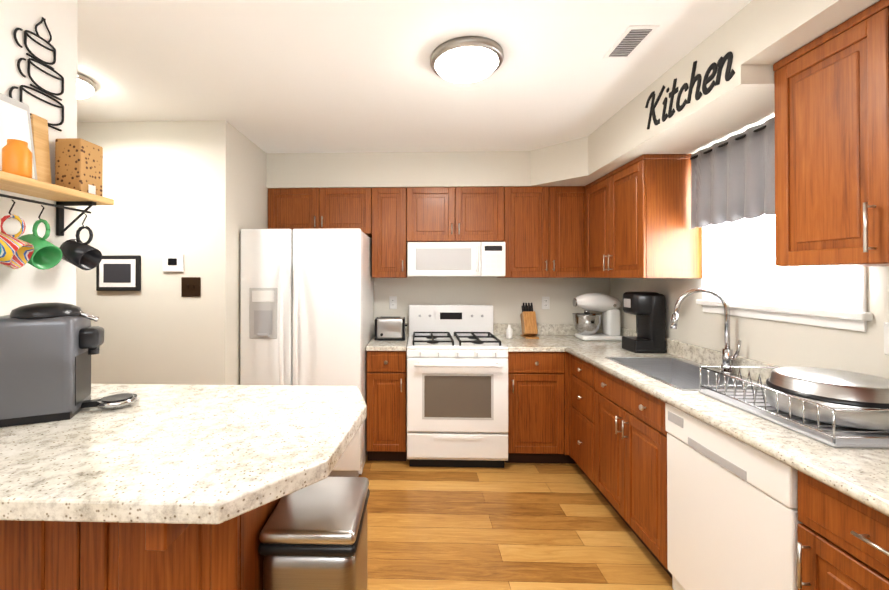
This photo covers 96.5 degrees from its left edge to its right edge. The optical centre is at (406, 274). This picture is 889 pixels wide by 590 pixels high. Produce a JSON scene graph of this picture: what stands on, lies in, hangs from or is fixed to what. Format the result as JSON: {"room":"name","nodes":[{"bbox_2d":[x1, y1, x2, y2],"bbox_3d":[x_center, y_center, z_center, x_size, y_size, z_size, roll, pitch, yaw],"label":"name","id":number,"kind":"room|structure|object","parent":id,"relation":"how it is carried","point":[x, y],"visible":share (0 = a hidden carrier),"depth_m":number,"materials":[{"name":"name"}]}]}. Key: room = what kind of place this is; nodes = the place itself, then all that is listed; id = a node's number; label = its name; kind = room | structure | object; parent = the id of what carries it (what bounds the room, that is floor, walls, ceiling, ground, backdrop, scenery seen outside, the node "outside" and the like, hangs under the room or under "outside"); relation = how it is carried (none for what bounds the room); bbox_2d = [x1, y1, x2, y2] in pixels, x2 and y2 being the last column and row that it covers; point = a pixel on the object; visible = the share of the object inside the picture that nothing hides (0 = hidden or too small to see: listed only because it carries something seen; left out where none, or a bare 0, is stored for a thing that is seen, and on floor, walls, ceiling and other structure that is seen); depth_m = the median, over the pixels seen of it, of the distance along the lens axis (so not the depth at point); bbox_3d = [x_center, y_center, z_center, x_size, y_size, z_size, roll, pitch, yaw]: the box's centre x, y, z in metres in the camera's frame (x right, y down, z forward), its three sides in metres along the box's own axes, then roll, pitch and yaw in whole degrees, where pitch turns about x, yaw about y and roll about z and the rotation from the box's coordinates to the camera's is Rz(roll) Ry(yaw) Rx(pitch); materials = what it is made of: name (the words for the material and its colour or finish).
{"room":"kitchen","nodes":[
{"label":"kitchen","id":0,"kind":"room"},
{"bbox_2d":[0,0,267,384],"bbox_3d":[-1.325,0.202,0.553,0.120,2.480,6.250,0,0,2],"label":"wall","id":1,"kind":"structure","parent":0,"point":[27,284],"depth_m":1.46,"materials":[{"name":"white paint"}]},
{"bbox_2d":[9,17,63,130],"bbox_3d":[-1.236,-0.693,1.328,0.007,0.362,0.191,0,0,2],"label":"wall sign","id":2,"kind":"object","parent":1,"relation":"attached to","point":[37,60],"visible":1,"depth_m":1.33,"materials":[{"name":"black metal"}]},
{"bbox_2d":[0,171,113,235],"bbox_3d":[-1.188,-0.214,0.601,0.149,0.142,1.750,0,0,2],"label":"shelf","id":3,"kind":"object","parent":1,"relation":"attached to","point":[62,196],"visible":1,"depth_m":1.28,"materials":[{"name":"brown wood"}]},
{"bbox_2d":[2,139,31,178],"bbox_3d":[-1.142,-0.337,1.160,0.064,0.109,0.064,0,0,2],"label":"jar","id":4,"kind":"object","parent":3,"relation":"on","point":[16,157],"visible":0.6,"depth_m":1.14,"materials":[{"name":"orange glass"}]},
{"bbox_2d":[0,199,33,268],"bbox_3d":[-1.163,-0.117,1.145,0.119,0.203,0.084,0,0,-15],"label":"mug","id":5,"kind":"object","parent":3,"relation":"hanging from","point":[16,253],"visible":1,"depth_m":1.15,"materials":[{"name":"multicoloured ceramic"}]},
{"bbox_2d":[0,93,36,179],"bbox_3d":[-1.220,-0.417,1.213,0.046,0.269,0.150,0,0,2],"label":"picture frame","id":6,"kind":"object","parent":3,"relation":"on","point":[15,120],"visible":0.63,"depth_m":1.23,"materials":[{"name":"white"}]},
{"bbox_2d":[18,205,62,269],"bbox_3d":[-1.160,-0.117,1.243,0.119,0.203,0.084,0,0,13],"label":"mug","id":7,"kind":"object","parent":3,"relation":"hanging from","point":[46,254],"visible":0.77,"depth_m":1.24,"materials":[{"name":"green ceramic"}]},
{"bbox_2d":[30,113,51,183],"bbox_3d":[-1.230,-0.407,1.329,0.033,0.250,0.060,0,0,2],"label":"cutting board","id":8,"kind":"object","parent":3,"relation":"on","point":[39,126],"visible":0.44,"depth_m":1.33,"materials":[{"name":"brown wood"}]},
{"bbox_2d":[55,138,102,196],"bbox_3d":[-1.169,-0.377,1.418,0.099,0.192,0.098,0,0,2],"label":"box","id":9,"kind":"object","parent":3,"relation":"on","point":[79,164],"visible":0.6,"depth_m":1.37,"materials":[{"name":"brown cardboard"}]},
{"bbox_2d":[59,213,101,269],"bbox_3d":[-1.156,-0.116,1.401,0.119,0.203,0.084,0,0,7],"label":"mug","id":10,"kind":"object","parent":3,"relation":"hanging from","point":[78,252],"visible":1,"depth_m":1.39,"materials":[{"name":"black ceramic"}]},
{"bbox_2d":[76,121,207,384],"bbox_3d":[-2.749,0.214,2.732,2.860,2.480,0.120,0,0,2],"label":"wall","id":11,"kind":"structure","parent":0,"point":[155,181],"depth_m":2.64,"materials":[{"name":"white paint"}]},
{"bbox_2d":[96,255,140,290],"bbox_3d":[-1.919,-0.009,2.635,0.295,0.235,0.024,0,0,2],"label":"picture frame","id":12,"kind":"object","parent":11,"relation":"attached to","point":[119,273],"visible":0.85,"depth_m":2.62,"materials":[{"name":"black wood"}]},
{"bbox_2d":[163,254,183,271],"bbox_3d":[-1.552,-0.077,2.629,0.140,0.120,0.015,0,0,2],"label":"thermostat","id":13,"kind":"object","parent":11,"relation":"attached to","point":[173,262],"visible":1,"depth_m":2.62,"materials":[{"name":"white plastic"}]},
{"bbox_2d":[181,277,200,296],"bbox_3d":[-1.432,0.083,2.624,0.130,0.130,0.016,0,0,2],"label":"switch plate","id":14,"kind":"object","parent":11,"relation":"attached to","point":[190,286],"visible":1,"depth_m":2.63,"materials":[{"name":"brown metal"}]},
{"bbox_2d":[77,0,751,152],"bbox_3d":[-1.184,-1.078,0.615,6.120,0.080,6.370,0,0,2],"label":"ceiling","id":15,"kind":"structure","parent":0,"point":[311,76],"depth_m":1.96,"materials":[{"name":"white paint"}]},
{"bbox_2d":[77,72,96,98],"bbox_3d":[-1.799,-0.984,2.070,0.284,0.089,0.284,0,0,2],"label":"light","id":16,"kind":"object","parent":15,"relation":"attached to","point":[86,87],"visible":0.15,"depth_m":2.08,"materials":[{"name":"white glass"}]},
{"bbox_2d":[430,36,503,82],"bbox_3d":[0.286,-0.985,1.875,0.344,0.089,0.344,0,0,2],"label":"lamp","id":17,"kind":"object","parent":15,"relation":"attached to","point":[466,59],"visible":0.98,"depth_m":1.79,"materials":[{"name":"white glass"}]},
{"bbox_2d":[603,25,659,57],"bbox_3d":[0.990,-1.026,1.754,0.125,0.010,0.240,0,0,2],"label":"ceiling vent","id":18,"kind":"object","parent":15,"relation":"in","point":[630,41],"visible":1,"depth_m":1.73,"materials":[{"name":"white metal"}]},
{"bbox_2d":[371,238,609,336],"bbox_3d":[0.341,0.219,3.688,3.260,2.480,0.120,0,0,2],"label":"wall","id":19,"kind":"structure","parent":0,"point":[506,298],"depth_m":3.61,"materials":[{"name":"white paint"}]},
{"bbox_2d":[268,188,371,237],"bbox_3d":[-0.730,-0.537,3.482,0.883,0.390,0.359,0,0,2],"label":"upper cabinet","id":20,"kind":"object","parent":19,"relation":"attached to","point":[314,208],"visible":0.79,"depth_m":3.34,"materials":[{"name":"brown wood"}]},
{"bbox_2d":[372,187,406,277],"bbox_3d":[-0.141,-0.352,3.462,0.292,0.760,0.359,0,0,2],"label":"upper cabinet","id":21,"kind":"object","parent":19,"relation":"attached to","point":[389,232],"visible":1,"depth_m":3.32,"materials":[{"name":"brown wood"}]},
{"bbox_2d":[389,296,396,308],"bbox_3d":[-0.120,0.259,3.637,0.070,0.116,0.008,0,0,2],"label":"electrical outlet","id":22,"kind":"object","parent":19,"relation":"attached to","point":[392,302],"visible":1,"depth_m":3.63,"materials":[{"name":"white plastic"}]},
{"bbox_2d":[407,187,503,242],"bbox_3d":[0.413,-0.505,3.446,0.813,0.455,0.359,0,0,2],"label":"upper cabinet","id":23,"kind":"object","parent":19,"relation":"attached to","point":[455,214],"visible":1,"depth_m":3.30,"materials":[{"name":"brown wood"}]},
{"bbox_2d":[407,242,505,276],"bbox_3d":[0.415,-0.123,3.399,0.800,0.289,0.450,0,0,2],"label":"microwave","id":24,"kind":"object","parent":23,"relation":"attached to","point":[456,259],"visible":1,"depth_m":3.22,"materials":[{"name":"white"}]},
{"bbox_2d":[497,186,585,277],"bbox_3d":[1.190,-0.352,3.422,0.737,0.760,0.359,0,0,2],"label":"upper cabinet","id":25,"kind":"object","parent":19,"relation":"attached to","point":[544,231],"visible":0.81,"depth_m":3.28,"materials":[{"name":"brown wood"}]},
{"bbox_2d":[542,297,549,308],"bbox_3d":[1.269,0.259,3.594,0.070,0.116,0.008,0,0,2],"label":"electrical outlet","id":26,"kind":"object","parent":19,"relation":"attached to","point":[545,302],"visible":1,"depth_m":3.59,"materials":[{"name":"white plastic"}]},
{"bbox_2d":[358,454,672,589],"bbox_3d":[-1.184,1.472,0.602,6.120,0.060,6.370,0,0,2],"label":"floor","id":27,"kind":"structure","parent":0,"point":[536,526],"depth_m":2.21,"materials":[{"name":"brown wood"}]},
{"bbox_2d":[0,384,366,589],"bbox_3d":[-0.686,0.925,1.082,1.118,1.040,0.755,0,0,2],"label":"kitchen island","id":28,"kind":"object","parent":27,"relation":"on","point":[169,487],"visible":0.92,"depth_m":1.00,"materials":[{"name":"stone"}]},
{"bbox_2d":[0,302,136,426],"bbox_3d":[-1.020,0.243,1.161,0.385,0.322,0.172,0,0,-23],"label":"coffee machine","id":29,"kind":"object","parent":28,"relation":"on","point":[47,350],"visible":1,"depth_m":1.09,"materials":[{"name":"grey"}]},
{"bbox_2d":[240,228,373,476],"bbox_3d":[-0.740,0.566,3.166,0.860,1.780,0.927,0,0,2],"label":"fridge","id":30,"kind":"object","parent":27,"relation":"on","point":[306,307],"visible":0.77,"depth_m":2.79,"materials":[{"name":"white metal"}]},
{"bbox_2d":[258,477,369,589],"bbox_3d":[-0.272,1.081,1.238,0.277,0.730,0.354,0,0,2],"label":"trash can","id":31,"kind":"object","parent":27,"relation":"on","point":[313,536],"visible":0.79,"depth_m":1.11,"materials":[{"name":"metal"}]},
{"bbox_2d":[367,349,406,460],"bbox_3d":[-0.144,1.020,3.305,0.303,0.873,0.659,0,0,2],"label":"base cabinet","id":32,"kind":"object","parent":27,"relation":"on","point":[386,405],"visible":1,"depth_m":3.01,"materials":[{"name":"brown wood"}]},
{"bbox_2d":[366,323,407,350],"bbox_3d":[-0.144,0.515,3.315,0.307,0.135,0.647,0,0,2],"label":"countertop","id":33,"kind":"structure","parent":32,"relation":"on","point":[375,345],"depth_m":3.04,"materials":[{"name":"stone"}]},
{"bbox_2d":[375,316,406,340],"bbox_3d":[-0.124,0.453,3.338,0.270,0.187,0.166,0,0,2],"label":"toaster","id":34,"kind":"object","parent":33,"relation":"on","point":[387,328],"visible":1,"depth_m":3.26,"materials":[{"name":"metal"}]},
{"bbox_2d":[407,305,507,467],"bbox_3d":[0.389,0.864,3.221,0.754,1.185,0.743,0,0,2],"label":"stove","id":35,"kind":"object","parent":27,"relation":"on","point":[457,385],"visible":1,"depth_m":2.92,"materials":[{"name":"white metal"}]},
{"bbox_2d":[505,352,576,463],"bbox_3d":[1.305,1.020,3.260,1.060,0.873,0.659,0,0,2],"label":"base cabinet","id":36,"kind":"object","parent":27,"relation":"on","point":[538,407],"visible":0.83,"depth_m":2.98,"materials":[{"name":"brown wood"}]},
{"bbox_2d":[569,354,671,577],"bbox_3d":[1.488,1.015,2.371,0.639,0.873,1.170,0,0,2],"label":"base cabinet","id":37,"kind":"object","parent":27,"relation":"on","point":[618,432],"visible":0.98,"depth_m":2.17,"materials":[{"name":"brown wood"}]},
{"bbox_2d":[665,403,802,589],"bbox_3d":[1.442,1.012,1.479,0.564,0.871,0.610,0,0,2],"label":"dishwasher","id":38,"kind":"object","parent":27,"relation":"on","point":[733,522],"visible":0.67,"depth_m":1.45,"materials":[{"name":"white plastic"}]},
{"bbox_2d":[797,471,888,589],"bbox_3d":[1.459,1.007,0.913,0.608,0.872,0.515,0,0,2],"label":"base cabinet","id":39,"kind":"object","parent":27,"relation":"on","point":[843,542],"visible":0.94,"depth_m":1.04,"materials":[{"name":"brown wood"}]},
{"bbox_2d":[493,324,888,516],"bbox_3d":[1.237,0.580,1.071,1.063,0.290,5.047,0,0,2],"label":"countertop","id":40,"kind":"structure","parent":39,"relation":"on","point":[671,376],"depth_m":1.79,"materials":[{"name":"stone"}]},
{"bbox_2d":[506,325,512,338],"bbox_3d":[0.882,0.488,3.380,0.054,0.116,0.054,0,0,2],"label":"soap bottle","id":41,"kind":"object","parent":40,"relation":"on","point":[509,332],"visible":1,"depth_m":3.36,"materials":[{"name":"white plastic"}]},
{"bbox_2d":[520,303,538,338],"bbox_3d":[1.075,0.398,3.453,0.110,0.298,0.198,0,0,2],"label":"knife block","id":42,"kind":"object","parent":40,"relation":"on","point":[528,322],"visible":1,"depth_m":3.43,"materials":[{"name":"brown wood"}]},
{"bbox_2d":[572,293,621,340],"bbox_3d":[1.612,0.352,3.338,0.398,0.388,0.228,0,0,2],"label":"stand mixer","id":43,"kind":"object","parent":40,"relation":"on","point":[587,323],"visible":1,"depth_m":3.27,"materials":[{"name":"white metal"}]},
{"bbox_2d":[622,292,665,352],"bbox_3d":[1.684,0.334,2.833,0.220,0.420,0.235,0,0,2],"label":"coffee maker","id":44,"kind":"object","parent":40,"relation":"on","point":[647,309],"visible":1,"depth_m":2.72,"materials":[{"name":"black plastic"}]},
{"bbox_2d":[670,288,740,373],"bbox_3d":[1.624,0.305,2.151,0.291,0.461,0.149,0,0,2],"label":"faucet","id":45,"kind":"object","parent":40,"relation":"on","point":[728,357],"visible":1,"depth_m":2.14,"materials":[{"name":"silver metal"}]},
{"bbox_2d":[697,364,888,447],"bbox_3d":[1.537,0.452,1.493,0.425,0.169,0.632,0,0,2],"label":"dish rack","id":46,"kind":"object","parent":40,"relation":"on","point":[834,408],"visible":1,"depth_m":1.36,"materials":[{"name":"grey metal"}]},
{"bbox_2d":[266,0,879,188],"bbox_3d":[0.244,-0.893,0.511,3.020,0.290,6.250,0,0,2],"label":"soffit","id":47,"kind":"structure","parent":0,"point":[758,39],"depth_m":2.26,"materials":[{"name":"white paint"}]},
{"bbox_2d":[645,52,734,128],"bbox_3d":[1.315,-0.882,1.879,0.006,0.202,0.623,0,0,2],"label":"kitchen sign","id":48,"kind":"object","parent":47,"relation":"attached to","point":[714,66],"visible":1,"depth_m":1.81,"materials":[{"name":"black metal"}]},
{"bbox_2d":[610,224,888,378],"bbox_3d":[1.813,0.202,0.457,0.120,2.480,6.250,0,0,2],"label":"wall","id":49,"kind":"structure","parent":0,"point":[782,344],"depth_m":1.91,"materials":[{"name":"white paint"}]},
{"bbox_2d":[585,154,701,277],"bbox_3d":[1.627,-0.355,2.836,0.389,0.760,0.847,0,0,2],"label":"upper cabinet","id":50,"kind":"object","parent":49,"relation":"attached to","point":[637,217],"visible":1,"depth_m":2.42,"materials":[{"name":"brown wood"}]},
{"bbox_2d":[696,214,872,331],"bbox_3d":[1.838,-0.265,1.964,0.161,0.980,0.910,0,0,2],"label":"window","id":51,"kind":"structure","parent":49,"relation":"in","point":[755,268],"depth_m":2.05,"materials":[{"name":"white glass"}]},
{"bbox_2d":[690,117,774,228],"bbox_3d":[1.732,-0.501,1.963,0.096,0.455,0.862,0,0,2],"label":"valance curtain","id":52,"kind":"object","parent":51,"relation":"attached to","point":[732,178],"visible":0.52,"depth_m":2.05,"materials":[{"name":"grey fabric"}]},
{"bbox_2d":[773,0,888,266],"bbox_3d":[1.591,-0.426,1.126,0.356,0.787,0.801,0,0,2],"label":"upper cabinet","id":53,"kind":"object","parent":49,"relation":"attached to","point":[831,87],"visible":1,"depth_m":1.29,"materials":[{"name":"brown wood"}]},
{"bbox_2d":[884,322,888,354],"bbox_3d":[1.778,0.237,1.433,0.008,0.120,0.080,0,0,2],"label":"electrical outlet","id":54,"kind":"object","parent":49,"relation":"attached to","point":[886,338],"visible":1,"depth_m":1.46,"materials":[{"name":"white plastic"}]}
]}

